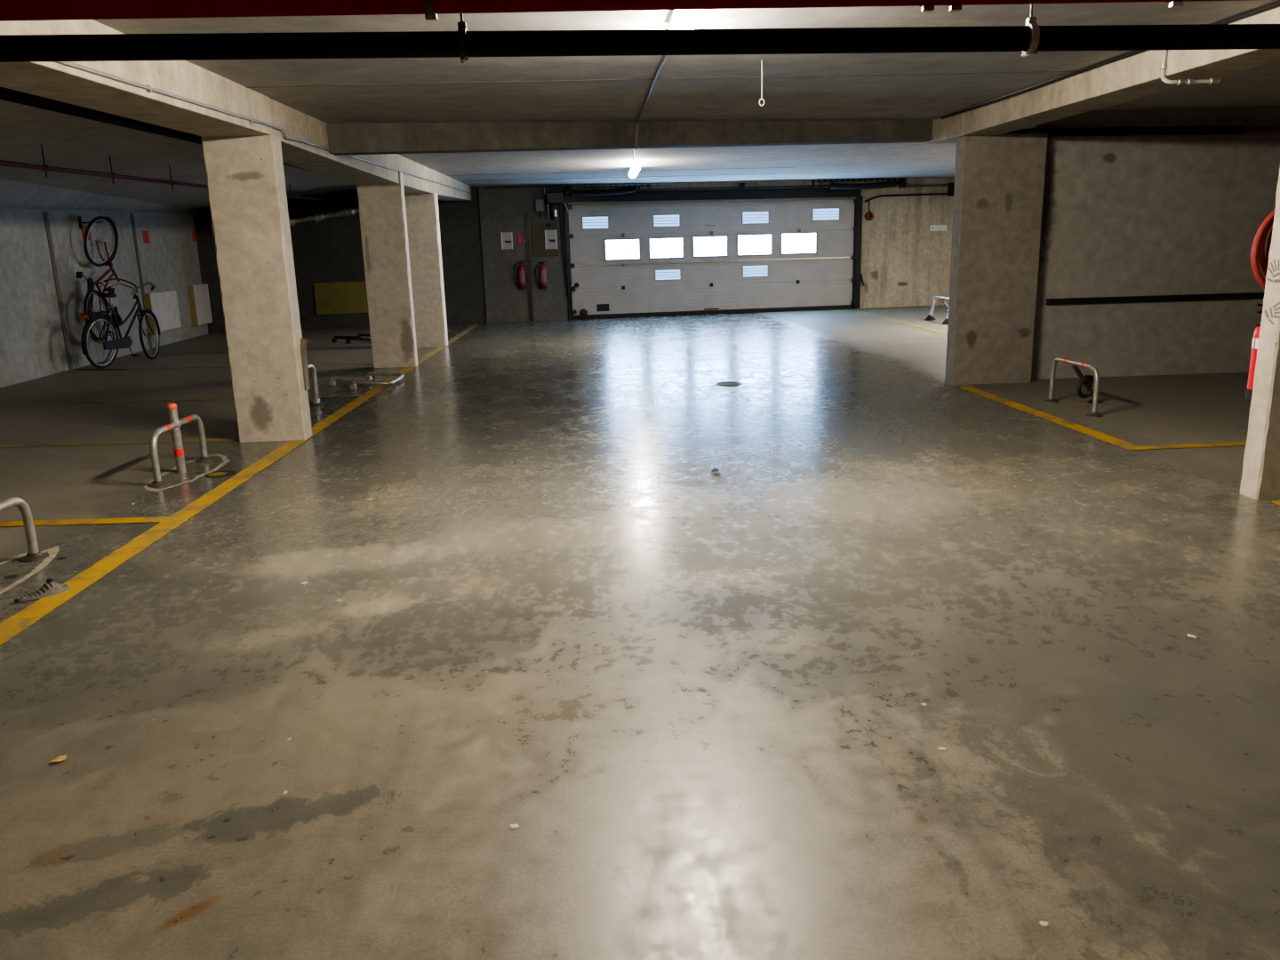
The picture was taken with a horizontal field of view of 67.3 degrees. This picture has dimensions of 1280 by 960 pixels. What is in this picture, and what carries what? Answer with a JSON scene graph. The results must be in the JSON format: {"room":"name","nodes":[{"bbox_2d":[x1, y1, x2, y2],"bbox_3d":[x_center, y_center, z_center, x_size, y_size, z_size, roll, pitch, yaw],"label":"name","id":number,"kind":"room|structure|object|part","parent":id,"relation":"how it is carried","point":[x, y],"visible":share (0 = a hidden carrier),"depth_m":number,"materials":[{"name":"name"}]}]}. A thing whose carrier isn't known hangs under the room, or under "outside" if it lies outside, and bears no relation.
{"room":"parking garage","nodes":[
{"label":"parking garage","id":0,"kind":"room"},
{"bbox_2d":[0,208,208,387],"bbox_3d":[-7.126,-1.051,6.158,0.212,2.360,27.276,-3,14,-7],"label":"wall","id":1,"kind":"structure","parent":0,"point":[42,251],"depth_m":13.51,"materials":[{"name":"grey concrete"}]},
{"bbox_2d":[77,216,103,229],"bbox_3d":[-7.912,-3.720,13.877,0.348,0.180,0.080,-2,13,-3],"label":"hook","id":2,"kind":"object","parent":1,"relation":"attached to","point":[80,222],"visible":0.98,"depth_m":13.87,"materials":[{"name":"black metal"}]},
{"bbox_3d":[-8.080,-3.713,13.870,0.012,0.180,0.080,-2,13,-3],"label":"plate","id":3,"kind":"part","parent":2,"relation":"part of","materials":[{"name":"black metal"}]},
{"bbox_2d":[76,216,137,342],"bbox_3d":[-7.742,-2.879,13.961,0.637,1.855,1.473,-6,14,-17],"label":"bicycle","id":4,"kind":"object","parent":2,"relation":"hanging from","point":[88,304],"visible":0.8,"depth_m":13.87,"materials":[{"name":"red metal"}]},
{"bbox_3d":[-7.799,-2.754,14.026,0.150,0.959,0.678,-3,-11,-7],"label":"frame","id":5,"kind":"part","parent":4,"relation":"part of","materials":[{"name":"red metal"}]},
{"bbox_2d":[143,290,181,333],"bbox_3d":[-8.321,-2.946,16.751,0.120,0.660,1.300,-3,14,-7],"label":"board","id":6,"kind":"object","parent":1,"relation":"attached to","point":[164,306],"visible":0.82,"depth_m":16.65,"materials":[{"name":"white wood"}]},
{"bbox_2d":[186,283,212,325],"bbox_3d":[-8.587,-3.428,18.753,0.120,0.760,0.900,-3,14,-7],"label":"board","id":7,"kind":"object","parent":1,"relation":"attached to","point":[198,294],"visible":1,"depth_m":18.55,"materials":[{"name":"white wood"}]},
{"bbox_2d":[0,99,357,212],"bbox_3d":[-5.743,-2.337,7.373,5.440,1.339,30.000,-2,13,-3],"label":"ceiling","id":8,"kind":"structure","parent":0,"point":[69,141],"depth_m":11.48,"materials":[{"name":"grey concrete"}]},
{"bbox_2d":[0,87,308,170],"bbox_3d":[-3.785,-3.416,10.206,0.070,0.408,16.601,-2,13,-3],"label":"pipe","id":9,"kind":"object","parent":8,"relation":"hanging from","point":[6,94],"visible":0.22,"depth_m":6.18,"materials":[{"name":"black plastic"}]},
{"bbox_2d":[0,144,323,201],"bbox_3d":[-5.596,-3.355,10.433,0.060,0.500,16.001,-2,13,-3],"label":"pipe","id":10,"kind":"object","parent":8,"relation":"hanging from","point":[44,167],"visible":0.77,"depth_m":9.99,"materials":[{"name":"red metal"}]},
{"bbox_3d":[-5.512,-2.947,8.887,0.012,0.296,0.010,-2,13,-3],"label":"hanger rod","id":11,"kind":"part","parent":10,"relation":"part of","materials":[{"name":"metal"}]},
{"bbox_3d":[-5.580,-3.273,10.144,0.012,0.295,0.010,-2,13,-3],"label":"hanger rod","id":12,"kind":"part","parent":10,"relation":"part of","materials":[{"name":"metal"}]},
{"bbox_2d":[287,194,438,218],"bbox_3d":[-5.920,-5.232,18.465,4.023,0.619,0.446,-2,13,-3],"label":"duct","id":13,"kind":"object","parent":8,"relation":"hanging from","point":[306,207],"visible":0.29,"depth_m":18.29,"materials":[{"name":"black metal"}]},
{"bbox_2d":[288,206,359,226],"bbox_3d":[-5.959,-5.058,18.366,2.323,0.459,0.181,-2,13,-3],"label":"pipe","id":14,"kind":"object","parent":13,"relation":"hanging from","point":[317,217],"visible":0.53,"depth_m":18.31,"materials":[{"name":"grey metal"}]},
{"bbox_2d":[190,186,486,333],"bbox_3d":[-6.253,-4.571,19.501,6.043,2.950,0.200,-4,14,-9],"label":"wall","id":15,"kind":"structure","parent":0,"point":[330,250],"depth_m":19.53,"materials":[{"name":"grey concrete"}]},
{"bbox_2d":[313,281,367,314],"bbox_3d":[-5.888,-3.724,19.639,1.450,0.640,0.041,-4,14,-9],"label":"board","id":16,"kind":"object","parent":15,"relation":"attached to","point":[337,298],"visible":0.56,"depth_m":19.59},
{"bbox_2d":[478,184,567,322],"bbox_3d":[-2.412,-4.814,20.073,1.752,2.950,0.280,-4,14,-9],"label":"wall","id":17,"kind":"structure","parent":0,"point":[512,210],"depth_m":19.99,"materials":[{"name":"concrete"}]},
{"bbox_2d":[500,232,512,249],"bbox_3d":[-2.751,-4.942,19.853,0.237,0.350,0.025,-4,14,-9],"label":"notice sign","id":18,"kind":"object","parent":17,"relation":"attached to","point":[507,239],"visible":1,"depth_m":19.85,"materials":[{"name":"grey"}]},
{"bbox_2d":[513,259,526,288],"bbox_3d":[-2.480,-4.271,19.951,0.182,0.576,0.236,10,18,40],"label":"fire extinguisher","id":19,"kind":"object","parent":17,"relation":"attached to","point":[521,282],"visible":1,"depth_m":19.91,"materials":[{"name":"red metal"}]},
{"bbox_2d":[517,234,525,244],"bbox_3d":[-2.443,-4.981,19.906,0.185,0.205,0.011,-4,14,-9],"label":"sign","id":20,"kind":"object","parent":17,"relation":"attached to","point":[521,238],"visible":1,"depth_m":19.90,"materials":[{"name":"red plastic"}]},
{"bbox_2d":[534,198,544,217],"bbox_3d":[-2.060,-5.594,19.771,0.190,0.370,0.128,-4,14,-9],"label":"control box","id":21,"kind":"object","parent":17,"relation":"attached to","point":[540,205],"visible":1,"depth_m":19.70,"materials":[{"name":"grey plastic"}]},
{"bbox_3d":[-2.052,-5.639,19.700,0.170,0.230,0.008,-4,14,-9],"label":"box lid","id":22,"kind":"part","parent":21,"relation":"part of","materials":[{"name":"grey plastic"}]},
{"bbox_2d":[535,260,547,288],"bbox_3d":[-2.048,-4.285,20.024,0.182,0.576,0.236,10,18,40],"label":"fire extinguisher","id":23,"kind":"object","parent":17,"relation":"attached to","point":[542,282],"visible":1,"depth_m":19.99,"materials":[{"name":"red metal"}]},
{"bbox_2d":[531,223,558,256],"bbox_3d":[-1.976,-4.988,19.969,0.530,0.665,0.050,-4,14,-9],"label":"backboard","id":24,"kind":"object","parent":17,"relation":"attached to","point":[538,230],"visible":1,"depth_m":19.95,"materials":[{"name":"black wood"}]},
{"bbox_2d":[544,229,557,249],"bbox_3d":[-1.848,-4.997,19.969,0.247,0.395,0.025,-4,14,-9],"label":"notice sign","id":25,"kind":"object","parent":24,"relation":"attached to","point":[550,236],"visible":1,"depth_m":19.97,"materials":[{"name":"grey"}]},
{"bbox_2d":[559,202,579,319],"bbox_3d":[-1.463,-4.581,20.133,0.358,2.420,0.149,1,14,11],"label":"door track","id":26,"kind":"object","parent":17,"relation":"attached to","point":[566,235],"visible":0.94,"depth_m":20.11,"materials":[{"name":"metal"}]},
{"bbox_3d":[-1.508,-4.592,20.181,0.100,2.420,0.100,-4,14,-9],"label":"rail","id":27,"kind":"part","parent":26,"relation":"part of","materials":[{"name":"metal"}]},
{"bbox_3d":[-1.398,-3.854,20.278,0.149,0.534,0.049,-3,13,-4],"label":"lock arm","id":28,"kind":"part","parent":26,"relation":"part of","materials":[{"name":"white metal"}]},
{"bbox_2d":[0,304,1279,959],"bbox_3d":[-1.425,-0.682,9.025,22.000,0.004,32.000,-2,13,-3],"label":"floor","id":29,"kind":"structure","parent":0,"point":[693,696],"depth_m":3.36,"materials":[{"name":"concrete"}]},
{"bbox_2d":[0,496,49,562],"bbox_3d":[-2.974,0.310,4.345,0.132,0.336,0.876,-2,13,-3],"label":"barrier","id":30,"kind":"object","parent":29,"relation":"on","point":[34,555],"visible":1,"depth_m":4.69,"materials":[{"name":"metal"}]},
{"bbox_3d":[-2.989,0.372,4.744,0.132,0.030,0.129,-2,13,-3],"label":"plate","id":31,"kind":"part","parent":30,"relation":"part of","materials":[{"name":"grey metal"}]},
{"bbox_2d":[14,577,70,602],"bbox_3d":[-2.613,0.472,4.191,0.090,0.064,0.217,9,17,37],"label":"fragment","id":32,"kind":"object","parent":29,"relation":"on","point":[49,588],"visible":1,"depth_m":4.19,"materials":[{"name":"black"}]},
{"bbox_2d":[48,754,67,763],"bbox_3d":[-1.692,0.813,2.791,0.030,0.007,0.055,8,16,35],"label":"dry leaf","id":33,"kind":"object","parent":29,"relation":"on","point":[61,757],"visible":1,"depth_m":2.80,"materials":[{"name":"orange plant"}]},
{"bbox_2d":[79,368,127,369],"bbox_3d":[-7.391,-1.518,13.204,0.760,0.004,0.090,1,14,12],"label":"strip","id":34,"kind":"object","parent":29,"relation":"on","point":[79,369],"visible":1,"depth_m":13.21,"materials":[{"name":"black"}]},
{"bbox_2d":[79,281,160,368],"bbox_3d":[-7.265,-2.222,13.680,0.655,1.140,1.873,2,14,13],"label":"bicycle","id":35,"kind":"object","parent":29,"relation":"on","point":[124,342],"visible":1,"depth_m":13.49,"materials":[{"name":"black metal"}]},
{"bbox_2d":[80,314,87,318],"bbox_3d":[-7.416,-2.176,12.803,0.090,0.045,0.030,5,14,5],"label":"tail light","id":36,"kind":"object","parent":35,"relation":"on","point":[81,316],"depth_m":12.79,"materials":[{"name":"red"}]},
{"bbox_3d":[-7.338,-2.259,13.605,0.150,0.678,0.959,5,14,5],"label":"frame","id":37,"kind":"part","parent":35,"relation":"part of","materials":[{"name":"black metal"}]},
{"bbox_2d":[147,402,215,487],"bbox_3d":[-3.146,-0.287,6.549,0.138,0.480,0.891,-2,13,-3],"label":"barrier","id":38,"kind":"object","parent":29,"relation":"on","point":[174,424],"visible":1,"depth_m":6.52,"materials":[{"name":"metal"}]},
{"bbox_3d":[-3.123,0.020,6.231,0.132,0.030,0.129,-2,13,-3],"label":"plate","id":39,"kind":"part","parent":38,"relation":"part of","materials":[{"name":"grey metal"}]},
{"bbox_3d":[-3.158,-0.275,6.555,0.064,0.456,0.058,-2,13,-3],"label":"post","id":40,"kind":"part","parent":38,"relation":"part of","materials":[{"name":"metal"}]},
{"bbox_3d":[-3.157,-0.157,6.971,0.132,0.030,0.129,-2,13,-3],"label":"plate","id":41,"kind":"part","parent":38,"relation":"part of","materials":[{"name":"grey metal"}]},
{"bbox_2d":[205,470,237,477],"bbox_3d":[-2.837,-0.043,6.509,0.200,0.007,0.200,-2,13,-3],"label":"drain cover","id":42,"kind":"object","parent":29,"relation":"on","point":[224,473],"visible":1,"depth_m":6.49,"materials":[{"name":"yellow metal"}]},
{"bbox_2d":[200,134,311,442],"bbox_3d":[-2.963,-1.456,7.481,0.523,2.310,0.205,-2,13,-3],"label":"concrete pillar","id":43,"kind":"structure","parent":29,"relation":"on","point":[245,180],"depth_m":7.38,"materials":[{"name":"beige concrete"}]},
{"bbox_2d":[300,337,311,390],"bbox_3d":[-2.651,-0.928,7.687,0.074,0.410,0.100,-2,13,-3],"label":"guard","id":44,"kind":"object","parent":43,"relation":"attached to","point":[304,342],"visible":1,"depth_m":7.67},
{"bbox_2d":[307,363,324,406],"bbox_3d":[-3.163,-0.854,9.047,0.136,0.420,0.869,-2,13,-3],"label":"barrier","id":45,"kind":"object","parent":29,"relation":"on","point":[316,400],"visible":0.56,"depth_m":9.40,"materials":[{"name":"metal"}]},
{"bbox_3d":[-3.175,-0.749,9.452,0.132,0.030,0.129,-2,13,-3],"label":"plate","id":46,"kind":"part","parent":45,"relation":"part of","materials":[{"name":"grey metal"}]},
{"bbox_2d":[332,333,370,343],"bbox_3d":[-4.890,-2.439,16.534,0.786,0.113,0.830,-2,13,-3],"label":"barrier","id":47,"kind":"object","parent":29,"relation":"on","point":[348,339],"visible":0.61,"depth_m":16.47,"materials":[{"name":"black metal"}]},
{"bbox_3d":[-5.037,-2.446,16.509,0.423,0.081,0.055,-2,13,-4],"label":"post","id":48,"kind":"part","parent":47,"relation":"part of","materials":[{"name":"black metal"}]},
{"bbox_2d":[328,371,403,390],"bbox_3d":[-3.118,-1.132,10.867,0.786,0.113,0.830,-2,13,-3],"label":"barrier","id":49,"kind":"object","parent":29,"relation":"on","point":[365,380],"visible":1,"depth_m":10.81,"materials":[{"name":"metal"}]},
{"bbox_3d":[-3.265,-1.139,10.842,0.423,0.081,0.055,-2,13,-4],"label":"post","id":50,"kind":"part","parent":49,"relation":"part of","materials":[{"name":"metal"}]},
{"bbox_2d":[356,169,417,367],"bbox_3d":[-3.235,-2.680,12.324,0.548,2.450,0.200,-2,13,-3],"label":"concrete pillar","id":51,"kind":"structure","parent":29,"relation":"on","point":[382,212],"depth_m":12.24,"materials":[{"name":"beige concrete"}]},
{"bbox_2d":[404,192,447,347],"bbox_3d":[-3.367,-3.265,15.034,0.528,2.335,0.250,-2,13,-3],"label":"concrete pillar","id":52,"kind":"structure","parent":29,"relation":"on","point":[422,214],"depth_m":14.92,"materials":[{"name":"beige concrete"}]},
{"bbox_2d":[508,824,519,829],"bbox_3d":[-0.317,0.869,2.413,0.025,0.004,0.020,-6,14,-16],"label":"chip","id":53,"kind":"object","parent":29,"relation":"on","point":[511,826],"visible":1,"depth_m":2.41,"materials":[{"name":"beige"}]},
{"bbox_2d":[710,468,719,472],"bbox_3d":[0.479,-0.059,6.168,0.058,0.014,0.104,3,14,18],"label":"scrap","id":54,"kind":"object","parent":29,"relation":"on","point":[714,469],"visible":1,"depth_m":6.18,"materials":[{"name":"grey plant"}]},
{"bbox_2d":[716,381,741,385],"bbox_3d":[0.937,-1.018,10.152,0.266,0.018,0.266,-2,13,-3],"label":"drain cover","id":55,"kind":"object","parent":29,"relation":"on","point":[722,383],"visible":1,"depth_m":10.14,"materials":[{"name":"grey metal"}]},
{"bbox_3d":[0.937,-1.017,10.152,0.236,0.005,0.236,-2,13,-3],"label":"lid","id":56,"kind":"part","parent":55,"relation":"part of","materials":[{"name":"grey metal"}]},
{"bbox_2d":[925,295,949,324],"bbox_3d":[5.462,-3.056,17.184,0.509,0.465,1.220,-2,13,-3],"label":"barrier","id":57,"kind":"object","parent":29,"relation":"on","point":[930,317],"visible":0.58,"depth_m":17.36,"materials":[{"name":"silver metal"}]},
{"bbox_3d":[5.525,-3.044,17.139,0.401,0.443,0.050,2,14,13],"label":"brace leg","id":58,"kind":"part","parent":57,"relation":"part of","materials":[{"name":"metal"}]},
{"bbox_2d":[945,132,1047,384],"bbox_3d":[3.502,-2.151,9.488,0.810,2.380,0.210,-2,13,-3],"label":"concrete pillar","id":59,"kind":"structure","parent":29,"relation":"on","point":[999,180],"depth_m":9.38,"materials":[{"name":"grey concrete"}]},
{"bbox_2d":[1007,126,1279,136],"bbox_3d":[5.724,-3.382,9.269,4.502,0.118,0.076,-2,13,-1],"label":"pipe","id":60,"kind":"object","parent":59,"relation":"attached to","point":[1181,130],"visible":0.78,"depth_m":9.22,"materials":[{"name":"black plastic"}]},
{"bbox_2d":[1039,920,1048,927],"bbox_3d":[0.849,0.931,2.017,0.019,0.006,0.015,2,14,17],"label":"chip","id":61,"kind":"object","parent":29,"relation":"on","point":[1043,924],"visible":1,"depth_m":2.02,"materials":[{"name":"beige"}]},
{"bbox_2d":[1042,357,1103,416],"bbox_3d":[3.820,-0.809,8.085,0.488,0.407,0.879,-2,13,-3],"label":"barrier","id":62,"kind":"object","parent":29,"relation":"on","point":[1087,380],"visible":1,"depth_m":8.19,"materials":[{"name":"metal"}]},
{"bbox_3d":[3.628,-0.705,8.485,0.132,0.030,0.129,-2,13,-3],"label":"plate","id":63,"kind":"part","parent":62,"relation":"part of","materials":[{"name":"grey metal"}]},
{"bbox_3d":[3.815,-0.837,8.238,0.468,0.380,0.038,-12,17,-37],"label":"brace leg","id":64,"kind":"part","parent":62,"relation":"part of","materials":[{"name":"metal"}]},
{"bbox_3d":[3.667,-0.532,7.757,0.132,0.030,0.129,-2,13,-3],"label":"plate","id":65,"kind":"part","parent":62,"relation":"part of","materials":[{"name":"grey metal"}]},
{"bbox_2d":[1240,168,1279,499],"bbox_3d":[3.580,-1.067,4.993,0.572,2.360,0.164,-2,13,-3],"label":"concrete pillar","id":66,"kind":"structure","parent":29,"relation":"on","point":[1260,476],"depth_m":5.10,"materials":[{"name":"grey concrete"}]},
{"bbox_2d":[1244,303,1263,400],"bbox_3d":[3.480,-0.706,5.287,0.242,0.536,0.199,-14,19,-43],"label":"fire extinguisher","id":67,"kind":"object","parent":66,"relation":"attached to","point":[1256,334],"visible":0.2,"depth_m":5.29,"materials":[{"name":"red metal"}]},
{"bbox_3d":[3.409,-0.935,5.224,0.129,0.057,0.022,-2,13,-3],"label":"handle","id":68,"kind":"part","parent":67,"relation":"part of","materials":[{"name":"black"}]},
{"bbox_2d":[1250,208,1275,327],"bbox_3d":[3.596,-1.192,5.152,0.610,0.722,0.191,-2,13,-3],"label":"fire hose","id":69,"kind":"object","parent":66,"relation":"hanging from","point":[1260,253],"visible":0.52,"depth_m":5.17,"materials":[{"name":"red rubber"}]},
{"bbox_2d":[93,0,1279,186],"bbox_3d":[2.751,-3.115,7.639,11.600,0.405,30.000,-2,13,-3],"label":"ceiling","id":70,"kind":"structure","parent":0,"point":[906,85],"depth_m":7.05,"materials":[{"name":"concrete"}]},
{"bbox_2d":[0,19,272,135],"bbox_3d":[-2.632,-1.108,0.225,0.508,0.610,14.220,-2,13,-3],"label":"beam","id":71,"kind":"structure","parent":70,"relation":"attached to","point":[52,80],"depth_m":5.29,"materials":[{"name":"concrete"}]},
{"bbox_2d":[56,61,471,193],"bbox_3d":[-2.908,-3.463,10.447,0.025,0.390,18.200,-2,13,-3],"label":"conduit","id":72,"kind":"object","parent":71,"relation":"attached to","point":[148,88],"visible":0.94,"depth_m":5.83,"materials":[{"name":"grey"}]},
{"bbox_2d":[269,98,471,200],"bbox_3d":[-3.345,-4.309,13.270,0.515,0.615,12.678,-2,13,-3],"label":"beam","id":73,"kind":"structure","parent":70,"relation":"attached to","point":[298,124],"depth_m":9.96,"materials":[{"name":"concrete"}]},
{"bbox_2d":[0,0,1247,21],"bbox_3d":[0.925,-1.560,2.663,10.800,0.474,0.152,-2,13,-3],"label":"pipe","id":74,"kind":"object","parent":70,"relation":"hanging from","point":[10,10],"visible":1,"depth_m":2.61,"materials":[{"name":"metal"}]},
{"bbox_2d":[326,120,932,155],"bbox_3d":[0.097,-3.448,9.375,6.053,0.463,0.218,-4,14,-11],"label":"beam","id":75,"kind":"structure","parent":70,"relation":"attached to","point":[344,139],"depth_m":9.20,"materials":[{"name":"concrete"}]},
{"bbox_2d":[628,163,640,178],"bbox_3d":[-0.086,-4.697,14.626,0.136,0.116,1.254,-2,13,-3],"label":"ceiling light","id":76,"kind":"object","parent":70,"relation":"attached to","point":[634,169],"visible":1,"depth_m":14.06,"materials":[{"name":"grey plastic"}]},
{"bbox_2d":[0,4,1279,63],"bbox_3d":[0.889,-1.715,3.345,10.801,0.507,0.100,-2,13,-3],"label":"drain pipe","id":77,"kind":"object","parent":70,"relation":"hanging from","point":[1031,38],"visible":1,"depth_m":3.31,"materials":[{"name":"black plastic"}]},
{"bbox_3d":[-0.621,-1.734,3.265,0.026,0.352,0.010,8,17,36],"label":"hanger rod","id":78,"kind":"part","parent":77,"relation":"part of","materials":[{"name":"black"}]},
{"bbox_3d":[1.370,-1.802,3.355,0.026,0.368,0.010,8,17,36],"label":"hanger rod","id":79,"kind":"part","parent":77,"relation":"part of","materials":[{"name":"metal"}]},
{"bbox_2d":[632,55,668,162],"bbox_3d":[-0.001,-3.449,9.653,0.133,0.306,8.853,-2,13,-1],"label":"conduit","id":80,"kind":"object","parent":70,"relation":"attached to","point":[665,57],"visible":0.73,"depth_m":7.53,"materials":[{"name":"grey"}]},
{"bbox_2d":[666,9,703,29],"bbox_3d":[0.239,-2.178,4.415,0.136,0.116,1.254,-2,13,-3],"label":"ceiling light","id":81,"kind":"object","parent":70,"relation":"attached to","point":[678,19],"visible":0.45,"depth_m":4.53,"materials":[{"name":"white plastic"}]},
{"bbox_2d":[485,176,923,188],"bbox_3d":[1.758,-6.170,19.869,9.800,0.108,0.026,-4,14,-9],"label":"cable","id":82,"kind":"object","parent":70,"relation":"attached to","point":[910,177],"visible":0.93,"depth_m":19.69,"materials":[{"name":"black plastic"}]},
{"bbox_2d":[759,60,764,105],"bbox_3d":[0.783,-2.549,6.177,0.039,0.276,0.007,-2,13,-3],"label":"pull cord","id":83,"kind":"object","parent":70,"relation":"hanging from","point":[761,60],"visible":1,"depth_m":6.18,"materials":[{"name":"grey plastic"}]},
{"bbox_3d":[0.783,-2.571,6.172,0.010,0.232,0.007,-2,13,-3],"label":"cord","id":84,"kind":"part","parent":83,"relation":"part of","materials":[{"name":"grey plastic"}]},
{"bbox_2d":[926,5,1279,143],"bbox_3d":[3.607,-1.716,1.790,0.390,0.490,16.900,-2,13,-3],"label":"beam","id":85,"kind":"structure","parent":70,"relation":"attached to","point":[1137,76],"depth_m":6.66,"materials":[{"name":"concrete"}]},
{"bbox_2d":[940,0,1279,119],"bbox_3d":[3.187,-2.613,5.672,0.019,0.129,7.900,-2,13,-3],"label":"cable","id":86,"kind":"object","parent":85,"relation":"attached to","point":[1277,4],"visible":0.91,"depth_m":6.62,"materials":[{"name":"black plastic"}]},
{"bbox_2d":[1160,49,1219,85],"bbox_3d":[3.344,-2.531,5.818,0.352,0.263,0.065,0,13,5],"label":"pipe fitting","id":87,"kind":"object","parent":85,"relation":"attached to","point":[1164,66],"visible":0.99,"depth_m":5.83,"materials":[{"name":"grey"}]},
{"bbox_2d":[568,179,855,205],"bbox_3d":[1.552,-6.232,20.517,6.446,0.610,0.200,-4,14,-9],"label":"lintel","id":88,"kind":"object","parent":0,"point":[796,182],"visible":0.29,"depth_m":20.46,"materials":[{"name":"grey concrete"}]},
{"bbox_2d":[568,199,854,319],"bbox_3d":[1.631,-4.784,20.730,6.315,2.370,0.132,-4,14,-9],"label":"door","id":89,"kind":"structure","parent":88,"relation":"attached to","point":[694,258],"depth_m":20.70,"materials":[{"name":"grey metal"}]},
{"bbox_2d":[581,216,608,229],"bbox_3d":[-0.936,-5.390,20.120,0.572,0.266,0.017,-4,14,-9],"label":"vent grille","id":90,"kind":"object","parent":89,"relation":"attached to","point":[588,222],"depth_m":20.12,"materials":[{"name":"white"}]},
{"bbox_3d":[-0.791,-3.686,20.548,0.271,0.150,0.012,-4,14,-9],"label":"dark plate","id":91,"kind":"part","parent":89,"relation":"part of","materials":[{"name":"black plastic"}]},
{"bbox_2d":[652,214,679,227],"bbox_3d":[0.562,-5.494,20.361,0.589,0.266,0.017,-4,14,-9],"label":"vent grille","id":92,"kind":"object","parent":89,"relation":"attached to","point":[659,220],"depth_m":20.36,"materials":[{"name":"white metal"}]},
{"bbox_2d":[654,268,680,280],"bbox_3d":[0.598,-4.405,20.623,0.577,0.236,0.017,-4,14,-9],"label":"vent grille","id":93,"kind":"object","parent":89,"relation":"attached to","point":[660,274],"depth_m":20.62,"materials":[{"name":"white metal"}]},
{"bbox_2d":[742,264,767,277],"bbox_3d":[2.510,-4.551,20.928,0.588,0.258,0.017,-4,14,-9],"label":"vent grille","id":94,"kind":"object","parent":89,"relation":"attached to","point":[748,270],"depth_m":20.93,"materials":[{"name":"white metal"}]},
{"bbox_2d":[741,210,768,224],"bbox_3d":[2.484,-5.643,20.667,0.610,0.271,0.017,-4,14,-9],"label":"vent grille","id":95,"kind":"object","parent":89,"relation":"attached to","point":[748,217],"depth_m":20.67,"materials":[{"name":"white"}]},
{"bbox_2d":[811,208,839,221],"bbox_3d":[4.044,-5.783,20.911,0.629,0.266,0.017,-4,14,-9],"label":"vent grille","id":96,"kind":"object","parent":89,"relation":"attached to","point":[818,214],"depth_m":20.91,"materials":[{"name":"white"}]},
{"bbox_2d":[559,177,907,204],"bbox_3d":[2.054,-6.105,20.294,7.554,0.410,0.405,-4,14,-9],"label":"shaft","id":97,"kind":"object","parent":88,"relation":"attached to","point":[630,195],"visible":0.98,"depth_m":20.32,"materials":[{"name":"metal"}]},
{"bbox_2d":[543,187,567,220],"bbox_3d":[-1.720,-5.654,19.682,0.476,0.650,0.289,-4,14,-9],"label":"motor","id":98,"kind":"object","parent":97,"relation":"attached to","point":[551,198],"visible":1,"depth_m":19.58,"materials":[{"name":"metal"}]},
{"bbox_3d":[-0.594,-6.009,19.751,1.646,0.128,0.040,-4,14,-9],"label":"slotted rail","id":99,"kind":"part","parent":97,"relation":"part of","materials":[{"name":"metal"}]},
{"bbox_3d":[1.596,-6.042,20.374,6.466,0.215,0.125,-4,14,-9],"label":"header plate","id":100,"kind":"part","parent":97,"relation":"part of","materials":[{"name":"metal"}]},
{"bbox_3d":[4.623,-6.379,20.589,1.969,0.128,0.040,-4,14,-9],"label":"slotted rail","id":101,"kind":"part","parent":97,"relation":"part of","materials":[{"name":"metal"}]},
{"bbox_2d":[856,177,954,308],"bbox_3d":[6.277,-5.401,21.529,3.162,2.950,0.200,-4,14,-9],"label":"wall","id":102,"kind":"structure","parent":0,"point":[905,263],"depth_m":21.41,"materials":[{"name":"beige concrete"}]},
{"bbox_2d":[851,195,864,308],"bbox_3d":[4.824,-5.006,21.186,0.298,2.420,0.140,-4,14,-9],"label":"door track","id":103,"kind":"object","parent":102,"relation":"attached to","point":[857,276],"visible":1,"depth_m":21.15,"materials":[{"name":"metal"}]},
{"bbox_2d":[864,197,873,220],"bbox_3d":[5.025,-5.927,21.024,0.190,0.485,0.105,-4,14,-9],"label":"bell","id":104,"kind":"object","parent":102,"relation":"attached to","point":[868,216],"visible":1,"depth_m":21.03,"materials":[{"name":"red metal"}]},
{"bbox_2d":[864,182,954,202],"bbox_3d":[6.163,-6.323,21.115,2.557,0.379,0.100,-4,14,-9],"label":"track","id":105,"kind":"object","parent":102,"relation":"attached to","point":[951,186],"visible":0.81,"depth_m":21.12,"materials":[{"name":"metal"}]},
{"bbox_2d":[929,224,946,231],"bbox_3d":[6.657,-5.622,21.432,0.400,0.125,0.016,-4,14,-9],"label":"wall plate","id":106,"kind":"object","parent":102,"relation":"attached to","point":[932,228],"visible":1,"depth_m":21.43,"materials":[{"name":"white paint"}]},
{"bbox_2d":[1027,105,1279,379],"bbox_3d":[5.969,-2.433,9.742,4.240,2.680,0.180,-2,13,-3],"label":"wall","id":107,"kind":"structure","parent":0,"point":[1132,215],"depth_m":9.61,"materials":[{"name":"concrete"}]},
{"bbox_2d":[1046,292,1264,304],"bbox_3d":[5.691,-1.855,9.747,3.200,0.058,0.050,-2,13,-3],"label":"wall rail","id":108,"kind":"object","parent":107,"relation":"attached to","point":[1245,295],"visible":1,"depth_m":9.70,"materials":[{"name":"black metal"}]}
]}

